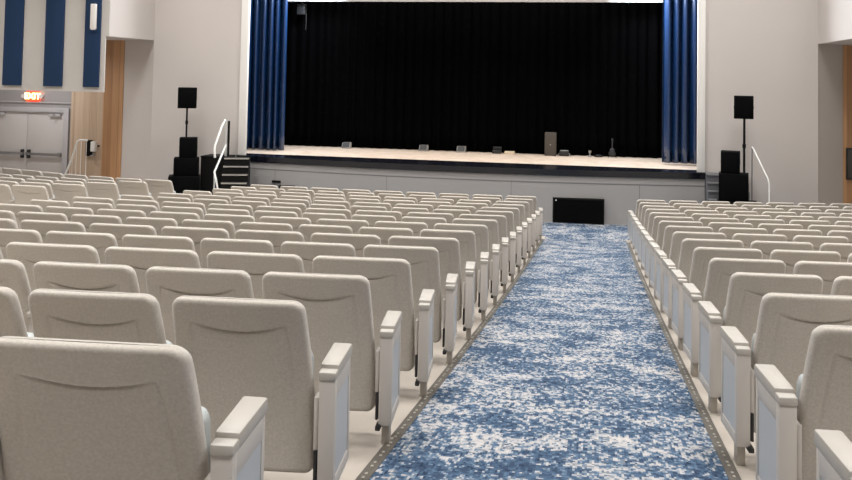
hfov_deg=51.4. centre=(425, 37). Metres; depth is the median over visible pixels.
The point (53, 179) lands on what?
seat
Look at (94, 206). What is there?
seat
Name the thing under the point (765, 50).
wall
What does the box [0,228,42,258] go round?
seat
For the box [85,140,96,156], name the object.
dispenser
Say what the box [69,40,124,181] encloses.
wall
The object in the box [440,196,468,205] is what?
seat
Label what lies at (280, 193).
seat
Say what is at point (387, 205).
seat
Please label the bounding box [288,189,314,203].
seat
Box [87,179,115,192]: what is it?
seat
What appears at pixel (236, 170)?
stairs
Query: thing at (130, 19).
wall
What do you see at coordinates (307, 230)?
seat
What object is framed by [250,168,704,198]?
trim
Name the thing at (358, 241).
seat
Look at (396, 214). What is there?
seat
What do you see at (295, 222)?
seat
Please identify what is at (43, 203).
seat
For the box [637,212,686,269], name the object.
seat
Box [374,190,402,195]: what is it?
seat
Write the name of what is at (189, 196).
seat
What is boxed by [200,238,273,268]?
seat
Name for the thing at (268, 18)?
stage curtain
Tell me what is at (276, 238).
seat
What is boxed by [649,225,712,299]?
seat
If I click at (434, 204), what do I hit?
seat
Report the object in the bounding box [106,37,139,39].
ceiling
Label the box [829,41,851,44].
ceiling
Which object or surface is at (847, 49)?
wall
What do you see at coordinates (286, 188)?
seat
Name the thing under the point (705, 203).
seat
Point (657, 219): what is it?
seat
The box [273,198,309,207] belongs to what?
seat
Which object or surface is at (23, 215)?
seat
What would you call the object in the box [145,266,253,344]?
seat
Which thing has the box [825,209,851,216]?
seat
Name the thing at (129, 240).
seat
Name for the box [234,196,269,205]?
seat
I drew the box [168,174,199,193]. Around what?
subwoofer
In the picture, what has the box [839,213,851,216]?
seat
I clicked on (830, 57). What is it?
wall
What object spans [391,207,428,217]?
seat
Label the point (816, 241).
seat
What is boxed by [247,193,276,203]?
seat
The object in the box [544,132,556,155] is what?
column
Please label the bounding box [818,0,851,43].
wall
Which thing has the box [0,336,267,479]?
seat
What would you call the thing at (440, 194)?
seat
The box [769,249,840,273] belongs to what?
seat
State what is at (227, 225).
seat
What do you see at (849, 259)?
seat
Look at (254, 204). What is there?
seat
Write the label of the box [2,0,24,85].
acoustic panel
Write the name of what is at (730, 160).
loudspeaker
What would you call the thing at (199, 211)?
seat
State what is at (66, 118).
trim
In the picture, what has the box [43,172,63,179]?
seat
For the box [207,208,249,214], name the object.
seat
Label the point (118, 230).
seat
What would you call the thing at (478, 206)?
seat
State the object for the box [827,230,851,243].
seat
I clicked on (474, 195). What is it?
seat
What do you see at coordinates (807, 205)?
seat
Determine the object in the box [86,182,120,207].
seat
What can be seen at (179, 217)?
seat
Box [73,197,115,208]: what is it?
seat
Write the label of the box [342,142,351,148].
stage monitor
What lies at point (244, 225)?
seat
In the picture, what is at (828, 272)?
seat
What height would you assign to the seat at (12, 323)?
0.851 m
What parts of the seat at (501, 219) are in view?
backrest, panel, armrest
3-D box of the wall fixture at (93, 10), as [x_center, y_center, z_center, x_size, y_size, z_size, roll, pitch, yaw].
[-7.364,-0.459,19.636,0.130,0.575,0.095,1,-2,11]
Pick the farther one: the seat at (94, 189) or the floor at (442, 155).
the floor at (442, 155)
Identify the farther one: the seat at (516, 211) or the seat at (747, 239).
the seat at (516, 211)
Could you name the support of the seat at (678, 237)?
on the floor at (364, 441)
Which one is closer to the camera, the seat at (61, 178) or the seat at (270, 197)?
the seat at (270, 197)
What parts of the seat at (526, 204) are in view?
backrest, panel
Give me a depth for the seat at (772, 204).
16.54 m
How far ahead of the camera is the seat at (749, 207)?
15.56 m
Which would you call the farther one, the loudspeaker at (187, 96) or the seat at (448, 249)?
the loudspeaker at (187, 96)
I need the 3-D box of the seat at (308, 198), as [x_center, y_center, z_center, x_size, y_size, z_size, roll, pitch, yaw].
[-2.134,3.006,14.577,0.595,0.851,0.389,1,-2,11]
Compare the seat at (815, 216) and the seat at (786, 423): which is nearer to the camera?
the seat at (786, 423)
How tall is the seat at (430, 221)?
0.851 m
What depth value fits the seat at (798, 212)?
14.58 m
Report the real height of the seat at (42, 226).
0.848 m
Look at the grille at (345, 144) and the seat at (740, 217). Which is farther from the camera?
the grille at (345, 144)
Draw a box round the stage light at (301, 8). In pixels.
[297,1,306,29]
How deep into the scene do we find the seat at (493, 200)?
15.88 m
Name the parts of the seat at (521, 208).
backrest, panel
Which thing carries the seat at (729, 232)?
on the floor at (364, 441)
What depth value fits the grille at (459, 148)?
22.86 m
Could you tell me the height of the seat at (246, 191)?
0.848 m
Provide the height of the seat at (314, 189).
0.848 m
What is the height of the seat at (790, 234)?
0.848 m
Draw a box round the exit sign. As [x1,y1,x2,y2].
[21,91,43,100]
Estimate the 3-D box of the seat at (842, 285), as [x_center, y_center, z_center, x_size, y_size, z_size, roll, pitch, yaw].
[2.608,1.789,5.148,0.591,0.851,0.389,1,-2,5]
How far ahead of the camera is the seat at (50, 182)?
16.81 m
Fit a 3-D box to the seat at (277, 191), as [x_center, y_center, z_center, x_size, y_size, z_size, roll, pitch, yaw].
[-2.888,3.256,16.757,0.595,0.851,0.389,1,-3,13]
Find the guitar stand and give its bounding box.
[608,138,615,156]
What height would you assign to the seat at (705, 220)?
0.848 m
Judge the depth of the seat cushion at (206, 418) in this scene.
2.59 m
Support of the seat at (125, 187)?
on the floor at (364, 441)
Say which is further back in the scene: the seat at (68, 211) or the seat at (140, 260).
the seat at (68, 211)
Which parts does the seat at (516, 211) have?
backrest, panel, armrest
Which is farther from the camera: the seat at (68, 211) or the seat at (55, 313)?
the seat at (68, 211)
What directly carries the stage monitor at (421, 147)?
on the floor at (442, 155)
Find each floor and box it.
[246,145,696,169]
[264,236,755,479]
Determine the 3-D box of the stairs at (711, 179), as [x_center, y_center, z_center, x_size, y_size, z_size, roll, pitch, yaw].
[6.317,3.455,18.514,0.835,1.147,0.940,1,-2,11]
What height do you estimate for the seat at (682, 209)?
0.848 m
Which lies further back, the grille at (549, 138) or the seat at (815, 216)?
the grille at (549, 138)
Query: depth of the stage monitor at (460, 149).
22.85 m
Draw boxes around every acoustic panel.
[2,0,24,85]
[43,0,65,85]
[83,0,101,86]
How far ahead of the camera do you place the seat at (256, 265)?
5.36 m
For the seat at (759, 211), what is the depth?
14.59 m
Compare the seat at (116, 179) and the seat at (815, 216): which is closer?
the seat at (815, 216)
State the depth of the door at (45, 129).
22.64 m
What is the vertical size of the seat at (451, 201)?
0.848 m
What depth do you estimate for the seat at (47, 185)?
15.65 m
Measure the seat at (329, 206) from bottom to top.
0.851 m
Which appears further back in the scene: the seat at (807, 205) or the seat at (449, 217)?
the seat at (807, 205)
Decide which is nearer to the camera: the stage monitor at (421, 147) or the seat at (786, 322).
the seat at (786, 322)
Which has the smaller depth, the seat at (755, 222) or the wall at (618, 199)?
the seat at (755, 222)
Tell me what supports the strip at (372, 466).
on the floor at (364, 441)
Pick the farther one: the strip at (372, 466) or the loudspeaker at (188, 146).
the loudspeaker at (188, 146)
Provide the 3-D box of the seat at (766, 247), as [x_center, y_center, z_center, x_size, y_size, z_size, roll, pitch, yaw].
[3.204,2.251,8.037,0.622,0.848,0.389,1,-2,4]
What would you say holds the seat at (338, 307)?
on the floor at (364, 441)
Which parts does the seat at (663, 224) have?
panel, inset panel, armrest, backrest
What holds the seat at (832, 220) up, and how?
on the floor at (364, 441)
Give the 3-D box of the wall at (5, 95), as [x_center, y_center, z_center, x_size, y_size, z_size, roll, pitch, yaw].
[-11.316,1.993,23.076,5.100,3.910,0.200,1,-2,11]
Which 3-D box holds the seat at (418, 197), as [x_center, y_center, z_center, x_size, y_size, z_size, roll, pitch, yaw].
[-0.067,3.286,16.207,0.595,0.851,0.389,1,-2,9]
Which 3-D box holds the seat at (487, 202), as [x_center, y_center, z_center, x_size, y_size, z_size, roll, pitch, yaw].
[0.809,3.173,15.099,0.652,0.848,0.388,1,-2,7]
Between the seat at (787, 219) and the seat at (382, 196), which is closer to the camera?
the seat at (787, 219)
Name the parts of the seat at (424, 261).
backrest, mounting plate, panel, armrest, inset panel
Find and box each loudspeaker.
[173,157,198,175]
[177,87,196,107]
[179,137,197,157]
[553,197,603,224]
[719,171,748,201]
[721,150,739,173]
[734,95,753,118]
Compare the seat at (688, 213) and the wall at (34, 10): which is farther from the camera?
the wall at (34, 10)
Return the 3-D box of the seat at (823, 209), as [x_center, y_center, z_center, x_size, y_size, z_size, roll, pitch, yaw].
[7.031,3.400,15.737,0.605,0.848,0.389,1,-2,-1]
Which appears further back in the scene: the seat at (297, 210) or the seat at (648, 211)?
the seat at (648, 211)
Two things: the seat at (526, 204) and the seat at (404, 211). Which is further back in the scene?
the seat at (526, 204)
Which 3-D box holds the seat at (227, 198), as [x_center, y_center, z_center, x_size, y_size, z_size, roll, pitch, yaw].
[-3.285,2.863,13.805,0.652,0.848,0.388,1,-3,12]
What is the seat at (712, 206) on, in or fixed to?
on the floor at (364, 441)
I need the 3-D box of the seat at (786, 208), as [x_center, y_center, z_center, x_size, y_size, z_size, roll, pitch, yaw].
[6.434,3.389,15.730,0.605,0.848,0.389,1,-2,0]
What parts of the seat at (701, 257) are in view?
inset panel, panel, armrest, backrest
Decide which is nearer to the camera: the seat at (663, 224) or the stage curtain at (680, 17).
the seat at (663, 224)
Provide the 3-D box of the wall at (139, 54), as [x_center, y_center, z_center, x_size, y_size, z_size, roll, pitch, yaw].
[-7.109,2.024,21.937,1.086,3.910,0.120,0,-3,32]
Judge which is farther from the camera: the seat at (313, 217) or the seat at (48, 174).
the seat at (48, 174)
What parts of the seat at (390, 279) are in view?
backrest, mounting plate, panel, armrest, inset panel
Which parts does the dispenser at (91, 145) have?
backing plate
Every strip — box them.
[355,239,543,479]
[627,243,741,479]
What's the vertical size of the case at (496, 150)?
0.170 m
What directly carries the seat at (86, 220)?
on the floor at (364, 441)
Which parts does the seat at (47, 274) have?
armrest, backrest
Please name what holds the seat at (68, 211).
on the floor at (364, 441)
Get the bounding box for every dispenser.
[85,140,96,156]
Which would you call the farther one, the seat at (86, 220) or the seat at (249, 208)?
the seat at (249, 208)
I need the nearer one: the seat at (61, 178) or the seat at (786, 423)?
the seat at (786, 423)
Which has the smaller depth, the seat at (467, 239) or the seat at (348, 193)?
the seat at (467, 239)
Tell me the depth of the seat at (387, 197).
15.10 m
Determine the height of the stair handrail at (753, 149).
1.777 m
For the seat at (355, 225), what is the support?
on the floor at (364, 441)
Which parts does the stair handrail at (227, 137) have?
rail, rail, post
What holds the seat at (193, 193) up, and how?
on the floor at (364, 441)
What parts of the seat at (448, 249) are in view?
backrest, mounting plate, panel, armrest, inset panel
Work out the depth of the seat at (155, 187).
18.37 m
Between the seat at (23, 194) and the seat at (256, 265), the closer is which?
the seat at (256, 265)
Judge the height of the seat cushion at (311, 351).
0.410 m
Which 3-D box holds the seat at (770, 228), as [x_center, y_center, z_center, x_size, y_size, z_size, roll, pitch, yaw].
[4.334,2.695,10.899,0.610,0.848,0.389,1,-2,3]
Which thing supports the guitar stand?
on the floor at (442, 155)
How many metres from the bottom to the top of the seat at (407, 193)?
0.848 m
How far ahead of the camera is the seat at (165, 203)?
11.60 m
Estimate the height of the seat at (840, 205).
0.848 m
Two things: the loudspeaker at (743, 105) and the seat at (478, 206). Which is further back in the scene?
the loudspeaker at (743, 105)
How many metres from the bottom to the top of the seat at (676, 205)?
0.848 m
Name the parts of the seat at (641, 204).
inset panel, backrest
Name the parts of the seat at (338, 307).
backrest, mounting plate, panel, armrest, inset panel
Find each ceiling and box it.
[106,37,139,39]
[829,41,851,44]
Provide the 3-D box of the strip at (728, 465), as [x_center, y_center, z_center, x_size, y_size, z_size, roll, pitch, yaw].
[1.707,2.079,5.641,0.055,2.582,22.700,1,-2,11]
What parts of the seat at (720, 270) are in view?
inset panel, panel, armrest, backrest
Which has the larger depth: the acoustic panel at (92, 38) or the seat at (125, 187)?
the acoustic panel at (92, 38)
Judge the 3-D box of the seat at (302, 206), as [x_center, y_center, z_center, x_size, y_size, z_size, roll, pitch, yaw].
[-1.937,2.741,12.543,0.595,0.851,0.389,1,-2,10]
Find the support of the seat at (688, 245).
on the floor at (364, 441)
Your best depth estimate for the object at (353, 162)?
19.56 m
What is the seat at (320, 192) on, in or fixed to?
on the floor at (364, 441)
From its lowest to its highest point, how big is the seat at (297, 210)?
0.848 m
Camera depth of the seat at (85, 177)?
18.96 m
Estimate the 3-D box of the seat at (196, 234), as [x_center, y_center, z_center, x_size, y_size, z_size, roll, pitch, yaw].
[-1.959,2.029,7.593,0.667,0.848,0.388,1,-2,8]
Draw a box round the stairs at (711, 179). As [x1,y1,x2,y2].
[705,172,749,200]
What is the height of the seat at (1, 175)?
0.848 m
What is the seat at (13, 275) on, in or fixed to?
on the floor at (364, 441)
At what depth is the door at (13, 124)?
22.81 m
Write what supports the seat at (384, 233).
on the floor at (364, 441)
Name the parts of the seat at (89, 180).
backrest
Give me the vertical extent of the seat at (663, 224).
0.852 m
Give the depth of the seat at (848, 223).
11.66 m
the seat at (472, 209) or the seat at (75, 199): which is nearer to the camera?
the seat at (75, 199)
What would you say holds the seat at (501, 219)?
on the floor at (364, 441)
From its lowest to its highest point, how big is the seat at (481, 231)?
0.852 m
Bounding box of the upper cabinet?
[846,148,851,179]
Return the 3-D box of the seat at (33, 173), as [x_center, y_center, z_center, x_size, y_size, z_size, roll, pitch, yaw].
[-8.695,3.375,19.763,0.703,0.848,0.388,0,-3,28]
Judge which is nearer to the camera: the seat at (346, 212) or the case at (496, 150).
the seat at (346, 212)
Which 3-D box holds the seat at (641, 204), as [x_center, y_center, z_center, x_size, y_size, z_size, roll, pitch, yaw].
[4.016,3.346,15.793,0.717,0.852,0.430,1,-2,3]
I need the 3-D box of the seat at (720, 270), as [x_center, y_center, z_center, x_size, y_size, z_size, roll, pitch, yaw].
[2.171,1.936,6.173,0.697,0.852,0.429,1,-2,5]
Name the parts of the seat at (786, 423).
inset panel, armrest, panel, mounting plate, backrest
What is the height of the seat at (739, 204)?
0.848 m
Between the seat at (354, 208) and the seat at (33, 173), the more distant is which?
the seat at (33, 173)
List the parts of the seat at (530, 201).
backrest, panel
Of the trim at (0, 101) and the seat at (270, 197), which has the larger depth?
the trim at (0, 101)
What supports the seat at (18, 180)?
on the floor at (364, 441)
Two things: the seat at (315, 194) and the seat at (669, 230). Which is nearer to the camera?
the seat at (669, 230)
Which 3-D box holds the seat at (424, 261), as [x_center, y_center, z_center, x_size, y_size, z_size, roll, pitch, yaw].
[-0.140,1.902,6.399,0.741,0.852,0.431,1,-2,6]
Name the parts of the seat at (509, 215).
backrest, mounting plate, panel, armrest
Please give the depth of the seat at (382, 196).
16.14 m
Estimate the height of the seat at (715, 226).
0.848 m
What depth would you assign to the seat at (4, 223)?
7.69 m
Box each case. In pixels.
[492,147,501,153]
[504,151,514,153]
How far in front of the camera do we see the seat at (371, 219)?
10.20 m
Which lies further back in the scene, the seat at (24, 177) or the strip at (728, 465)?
the seat at (24, 177)
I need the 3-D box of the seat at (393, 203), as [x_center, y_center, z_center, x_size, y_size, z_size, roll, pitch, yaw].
[-0.434,3.026,14.285,0.595,0.851,0.389,1,-2,9]
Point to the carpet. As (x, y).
(575, 375)
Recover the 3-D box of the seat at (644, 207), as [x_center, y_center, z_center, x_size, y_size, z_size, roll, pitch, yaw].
[3.835,3.217,14.830,0.722,0.852,0.430,1,-2,3]
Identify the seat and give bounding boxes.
[0,173,12,177]
[0,177,25,184]
[0,180,18,196]
[0,184,13,203]
[0,203,42,228]
[0,210,17,227]
[0,218,17,228]
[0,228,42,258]
[0,259,30,331]
[0,287,33,336]
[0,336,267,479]
[2,168,22,175]
[6,242,99,291]
[10,185,51,204]
[13,174,34,180]
[18,211,67,228]
[20,182,54,198]
[20,220,85,242]
[22,170,42,177]
[26,178,53,194]
[26,261,139,332]
[28,289,172,344]
[30,199,69,211]
[35,176,58,182]
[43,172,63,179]
[46,206,93,221]
[46,231,117,263]
[51,183,87,206]
[55,180,87,193]
[60,177,86,189]
[65,174,87,181]
[71,214,121,231]
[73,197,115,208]
[73,202,113,214]
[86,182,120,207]
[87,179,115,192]
[89,176,113,179]
[90,223,156,246]
[97,209,145,223]
[105,246,200,293]
[115,178,141,190]
[116,204,157,216]
[117,199,159,210]
[118,181,150,195]
[121,195,153,200]
[122,234,194,251]
[126,217,177,235]
[144,179,175,200]
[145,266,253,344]
[150,211,199,226]
[157,196,190,210]
[159,193,193,201]
[161,206,203,219]
[161,226,229,267]
[162,201,206,215]
[172,295,351,479]
[182,219,234,238]
[183,190,211,198]
[194,198,228,212]
[196,194,231,203]
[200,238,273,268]
[204,214,254,231]
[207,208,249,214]
[207,251,303,298]
[209,203,253,216]
[212,188,242,194]
[215,192,243,201]
[231,186,256,196]
[232,200,266,218]
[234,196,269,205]
[235,229,303,253]
[240,222,292,230]
[245,190,275,196]
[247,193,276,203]
[250,184,277,190]
[254,210,297,221]
[256,206,301,217]
[259,188,284,197]
[260,216,310,231]
[262,272,401,445]
[270,202,306,214]
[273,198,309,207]
[279,192,311,203]
[280,186,307,191]
[280,195,310,204]
[281,241,355,272]
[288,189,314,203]
[299,224,352,241]
[302,212,346,224]
[306,208,351,219]
[310,204,345,208]
[311,187,338,192]
[311,233,380,256]
[312,255,434,398]
[313,193,345,200]
[313,200,349,209]
[314,197,344,200]
[316,218,368,233]
[317,191,344,195]
[342,189,370,201]
[347,192,374,199]
[348,195,380,202]
[348,198,379,207]
[350,205,386,215]
[351,214,395,226]
[354,202,391,210]
[356,210,401,221]
[359,227,413,244]
[363,244,457,365]
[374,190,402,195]
[375,221,427,236]
[378,193,405,202]
[384,196,417,203]
[384,200,414,207]
[388,236,475,340]
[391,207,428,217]
[395,204,433,212]
[401,216,446,228]
[406,192,435,196]
[407,212,453,223]
[409,195,436,203]
[419,201,450,208]
[420,229,488,321]
[421,198,453,205]
[433,209,470,218]
[434,223,499,305]
[438,205,475,213]
[439,193,468,198]
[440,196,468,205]
[452,218,508,292]
[455,202,487,210]
[458,199,491,206]
[459,214,515,282]
[472,194,502,200]
[472,197,500,204]
[476,210,521,272]
[481,207,527,264]
[492,204,531,257]
[495,201,535,251]
[504,198,539,245]
[506,196,542,240]
[628,199,665,243]
[630,202,669,248]
[632,205,674,254]
[634,209,679,261]
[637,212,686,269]
[641,216,693,277]
[645,220,702,287]
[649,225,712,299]
[655,231,725,312]
[662,238,743,329]
[669,200,697,205]
[671,247,762,350]
[673,203,703,209]
[679,206,710,212]
[682,258,785,377]
[684,210,718,216]
[691,213,728,220]
[698,217,738,226]
[698,272,822,414]
[701,201,729,206]
[707,204,737,209]
[708,222,752,232]
[715,207,747,213]
[718,227,766,239]
[720,293,851,468]
[723,211,757,217]
[732,233,786,247]
[733,214,770,222]
[734,202,761,207]
[741,205,771,210]
[744,219,784,227]
[750,241,812,258]
[752,208,784,214]
[754,325,851,479]
[758,223,802,233]
[762,211,796,218]
[766,202,794,207]
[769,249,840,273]
[773,229,821,241]
[775,205,805,211]
[775,215,813,223]
[788,209,820,215]
[789,220,829,229]
[792,235,847,250]
[793,261,851,294]
[798,203,826,208]
[800,212,835,219]
[807,225,851,235]
[809,206,838,212]
[814,429,851,479]
[818,216,851,224]
[819,243,851,261]
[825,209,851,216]
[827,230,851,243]
[830,203,851,209]
[830,276,851,295]
[834,221,851,225]
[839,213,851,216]
[842,206,851,209]
[847,253,851,261]
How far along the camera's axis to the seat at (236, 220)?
9.42 m
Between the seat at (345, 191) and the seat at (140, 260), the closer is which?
the seat at (140, 260)
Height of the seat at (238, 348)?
0.852 m
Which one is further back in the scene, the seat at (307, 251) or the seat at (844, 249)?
the seat at (844, 249)
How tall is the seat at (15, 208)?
0.848 m
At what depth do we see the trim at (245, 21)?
19.23 m
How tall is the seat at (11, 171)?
0.848 m
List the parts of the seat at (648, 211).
inset panel, armrest, backrest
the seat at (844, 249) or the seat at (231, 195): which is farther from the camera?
the seat at (231, 195)
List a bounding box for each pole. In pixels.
[185,108,187,136]
[742,119,745,172]
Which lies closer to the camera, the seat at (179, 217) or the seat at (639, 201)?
the seat at (179, 217)
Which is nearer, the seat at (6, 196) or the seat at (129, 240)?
the seat at (129, 240)
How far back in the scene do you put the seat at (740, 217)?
12.67 m
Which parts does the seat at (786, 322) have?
inset panel, armrest, panel, mounting plate, backrest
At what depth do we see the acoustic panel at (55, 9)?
19.85 m
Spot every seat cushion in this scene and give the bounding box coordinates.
[201,406,210,470]
[311,351,313,376]
[751,333,754,363]
[796,374,802,410]
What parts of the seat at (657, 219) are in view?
panel, inset panel, armrest, backrest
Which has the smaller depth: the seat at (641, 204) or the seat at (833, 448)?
the seat at (833, 448)
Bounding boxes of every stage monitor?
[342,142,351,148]
[419,145,428,150]
[457,146,465,152]
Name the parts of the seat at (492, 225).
backrest, mounting plate, panel, armrest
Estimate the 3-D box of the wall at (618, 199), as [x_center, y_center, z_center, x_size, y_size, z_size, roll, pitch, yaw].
[0.701,3.507,19.788,10.665,1.080,0.790,1,-2,11]
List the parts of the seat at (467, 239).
backrest, mounting plate, panel, armrest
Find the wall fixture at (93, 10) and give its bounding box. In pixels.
[90,4,96,29]
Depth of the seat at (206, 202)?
12.59 m
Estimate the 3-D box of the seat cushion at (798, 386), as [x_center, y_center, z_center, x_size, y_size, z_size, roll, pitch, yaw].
[1.651,1.481,3.337,0.494,0.410,0.143,1,-2,6]
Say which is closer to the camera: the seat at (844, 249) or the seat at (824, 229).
the seat at (844, 249)
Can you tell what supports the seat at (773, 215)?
on the floor at (364, 441)
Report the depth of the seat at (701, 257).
7.04 m
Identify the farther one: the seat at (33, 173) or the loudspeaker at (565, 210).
the seat at (33, 173)
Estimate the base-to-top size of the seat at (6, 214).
0.851 m
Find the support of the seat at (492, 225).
on the floor at (364, 441)
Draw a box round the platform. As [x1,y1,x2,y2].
[200,154,235,194]
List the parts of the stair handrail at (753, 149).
post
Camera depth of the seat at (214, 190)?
15.72 m
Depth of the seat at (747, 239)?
8.84 m
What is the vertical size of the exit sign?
0.250 m
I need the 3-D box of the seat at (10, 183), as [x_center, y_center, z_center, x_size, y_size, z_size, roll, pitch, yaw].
[-7.560,3.001,16.050,0.703,0.848,0.388,0,-3,20]
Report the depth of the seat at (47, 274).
4.46 m
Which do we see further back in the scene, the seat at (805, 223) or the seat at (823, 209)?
the seat at (823, 209)
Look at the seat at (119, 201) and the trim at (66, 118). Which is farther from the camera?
the trim at (66, 118)
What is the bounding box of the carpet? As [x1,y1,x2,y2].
[369,222,728,479]
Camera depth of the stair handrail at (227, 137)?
20.53 m
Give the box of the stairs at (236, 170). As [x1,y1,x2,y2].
[220,157,250,188]
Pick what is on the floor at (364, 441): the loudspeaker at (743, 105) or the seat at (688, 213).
the seat at (688, 213)
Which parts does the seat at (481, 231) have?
backrest, mounting plate, panel, armrest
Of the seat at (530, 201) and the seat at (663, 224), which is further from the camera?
the seat at (530, 201)
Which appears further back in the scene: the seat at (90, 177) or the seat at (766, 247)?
the seat at (90, 177)
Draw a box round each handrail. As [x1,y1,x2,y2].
[64,139,87,176]
[213,119,229,188]
[751,147,769,201]
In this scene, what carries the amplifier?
on the floor at (442, 155)
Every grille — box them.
[342,142,349,146]
[419,145,426,149]
[457,146,464,150]
[545,134,554,154]
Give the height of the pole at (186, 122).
0.670 m
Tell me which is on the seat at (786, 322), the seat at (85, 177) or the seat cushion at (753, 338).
the seat cushion at (753, 338)
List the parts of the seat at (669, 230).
inset panel, panel, armrest, backrest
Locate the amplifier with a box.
[558,150,569,155]
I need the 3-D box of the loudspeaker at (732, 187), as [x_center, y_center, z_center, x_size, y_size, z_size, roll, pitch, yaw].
[6.260,3.036,18.021,0.582,0.560,0.408,0,-3,20]
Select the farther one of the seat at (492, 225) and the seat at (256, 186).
the seat at (256, 186)
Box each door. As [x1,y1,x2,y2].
[0,111,27,169]
[25,112,63,172]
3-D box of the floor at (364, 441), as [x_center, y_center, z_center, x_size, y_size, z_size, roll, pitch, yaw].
[-1.474,2.154,8.337,30.000,2.882,28.000,1,-2,11]
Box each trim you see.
[0,101,70,103]
[0,106,69,174]
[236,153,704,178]
[238,0,705,171]
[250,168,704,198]
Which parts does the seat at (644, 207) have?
panel, inset panel, backrest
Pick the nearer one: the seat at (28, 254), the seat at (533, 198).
the seat at (28, 254)
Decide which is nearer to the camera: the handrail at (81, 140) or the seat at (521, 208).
the seat at (521, 208)
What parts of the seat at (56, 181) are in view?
backrest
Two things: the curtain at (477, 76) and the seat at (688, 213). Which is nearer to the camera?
the seat at (688, 213)
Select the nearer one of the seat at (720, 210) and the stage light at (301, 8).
the seat at (720, 210)
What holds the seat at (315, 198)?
on the floor at (364, 441)
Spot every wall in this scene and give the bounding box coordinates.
[0,0,110,91]
[0,90,71,173]
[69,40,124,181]
[106,0,154,39]
[121,40,153,181]
[150,0,817,205]
[250,162,704,224]
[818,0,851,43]
[818,44,842,205]
[843,45,851,203]
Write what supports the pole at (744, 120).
on the loudspeaker at (732, 187)
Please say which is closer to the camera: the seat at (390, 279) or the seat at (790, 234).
the seat at (390, 279)
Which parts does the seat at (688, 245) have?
inset panel, panel, armrest, backrest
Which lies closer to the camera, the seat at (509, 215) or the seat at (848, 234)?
the seat at (848, 234)
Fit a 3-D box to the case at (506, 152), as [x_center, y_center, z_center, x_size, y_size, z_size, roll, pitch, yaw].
[2.148,2.949,22.711,0.260,0.068,0.160,1,-2,11]
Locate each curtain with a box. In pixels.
[247,0,287,149]
[284,1,662,157]
[662,0,697,163]
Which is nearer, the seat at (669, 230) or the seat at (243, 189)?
the seat at (669, 230)
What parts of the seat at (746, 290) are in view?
inset panel, panel, armrest, backrest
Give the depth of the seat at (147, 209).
10.65 m
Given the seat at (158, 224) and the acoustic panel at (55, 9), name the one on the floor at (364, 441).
the seat at (158, 224)
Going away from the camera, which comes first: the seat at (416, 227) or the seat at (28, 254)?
the seat at (28, 254)
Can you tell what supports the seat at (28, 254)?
on the floor at (364, 441)
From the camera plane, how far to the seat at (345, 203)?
13.27 m
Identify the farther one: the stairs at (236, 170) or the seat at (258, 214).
the stairs at (236, 170)
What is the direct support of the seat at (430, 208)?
on the floor at (364, 441)
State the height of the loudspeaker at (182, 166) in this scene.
0.410 m
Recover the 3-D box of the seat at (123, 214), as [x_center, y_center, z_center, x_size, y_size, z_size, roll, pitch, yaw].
[-3.331,2.305,9.792,0.639,0.848,0.388,1,-2,10]
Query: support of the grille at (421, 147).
attached to the stage monitor at (421, 147)
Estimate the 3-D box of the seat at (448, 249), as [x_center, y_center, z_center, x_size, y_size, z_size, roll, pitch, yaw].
[0.018,2.055,7.359,0.788,0.852,0.431,1,-2,6]
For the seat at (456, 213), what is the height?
0.851 m
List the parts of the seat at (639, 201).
inset panel, backrest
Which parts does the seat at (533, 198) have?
backrest, panel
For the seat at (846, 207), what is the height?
0.848 m
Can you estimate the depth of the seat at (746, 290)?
5.12 m
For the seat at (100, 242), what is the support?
on the floor at (364, 441)
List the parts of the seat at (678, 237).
inset panel, panel, armrest, backrest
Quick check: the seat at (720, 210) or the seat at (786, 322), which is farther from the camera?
the seat at (720, 210)
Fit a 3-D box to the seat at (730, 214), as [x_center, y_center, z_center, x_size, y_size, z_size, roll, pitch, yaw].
[4.876,3.107,13.803,0.605,0.848,0.389,1,-2,2]
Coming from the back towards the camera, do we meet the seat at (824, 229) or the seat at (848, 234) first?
the seat at (824, 229)
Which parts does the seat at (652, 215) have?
panel, inset panel, armrest, backrest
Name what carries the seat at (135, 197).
on the floor at (364, 441)
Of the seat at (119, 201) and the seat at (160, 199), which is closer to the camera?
the seat at (119, 201)
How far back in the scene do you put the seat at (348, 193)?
16.24 m
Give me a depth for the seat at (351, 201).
14.21 m
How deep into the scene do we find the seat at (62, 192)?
15.54 m
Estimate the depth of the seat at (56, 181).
16.60 m
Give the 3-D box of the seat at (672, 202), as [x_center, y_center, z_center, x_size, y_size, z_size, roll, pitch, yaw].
[4.845,3.484,16.723,0.610,0.848,0.389,1,-2,2]

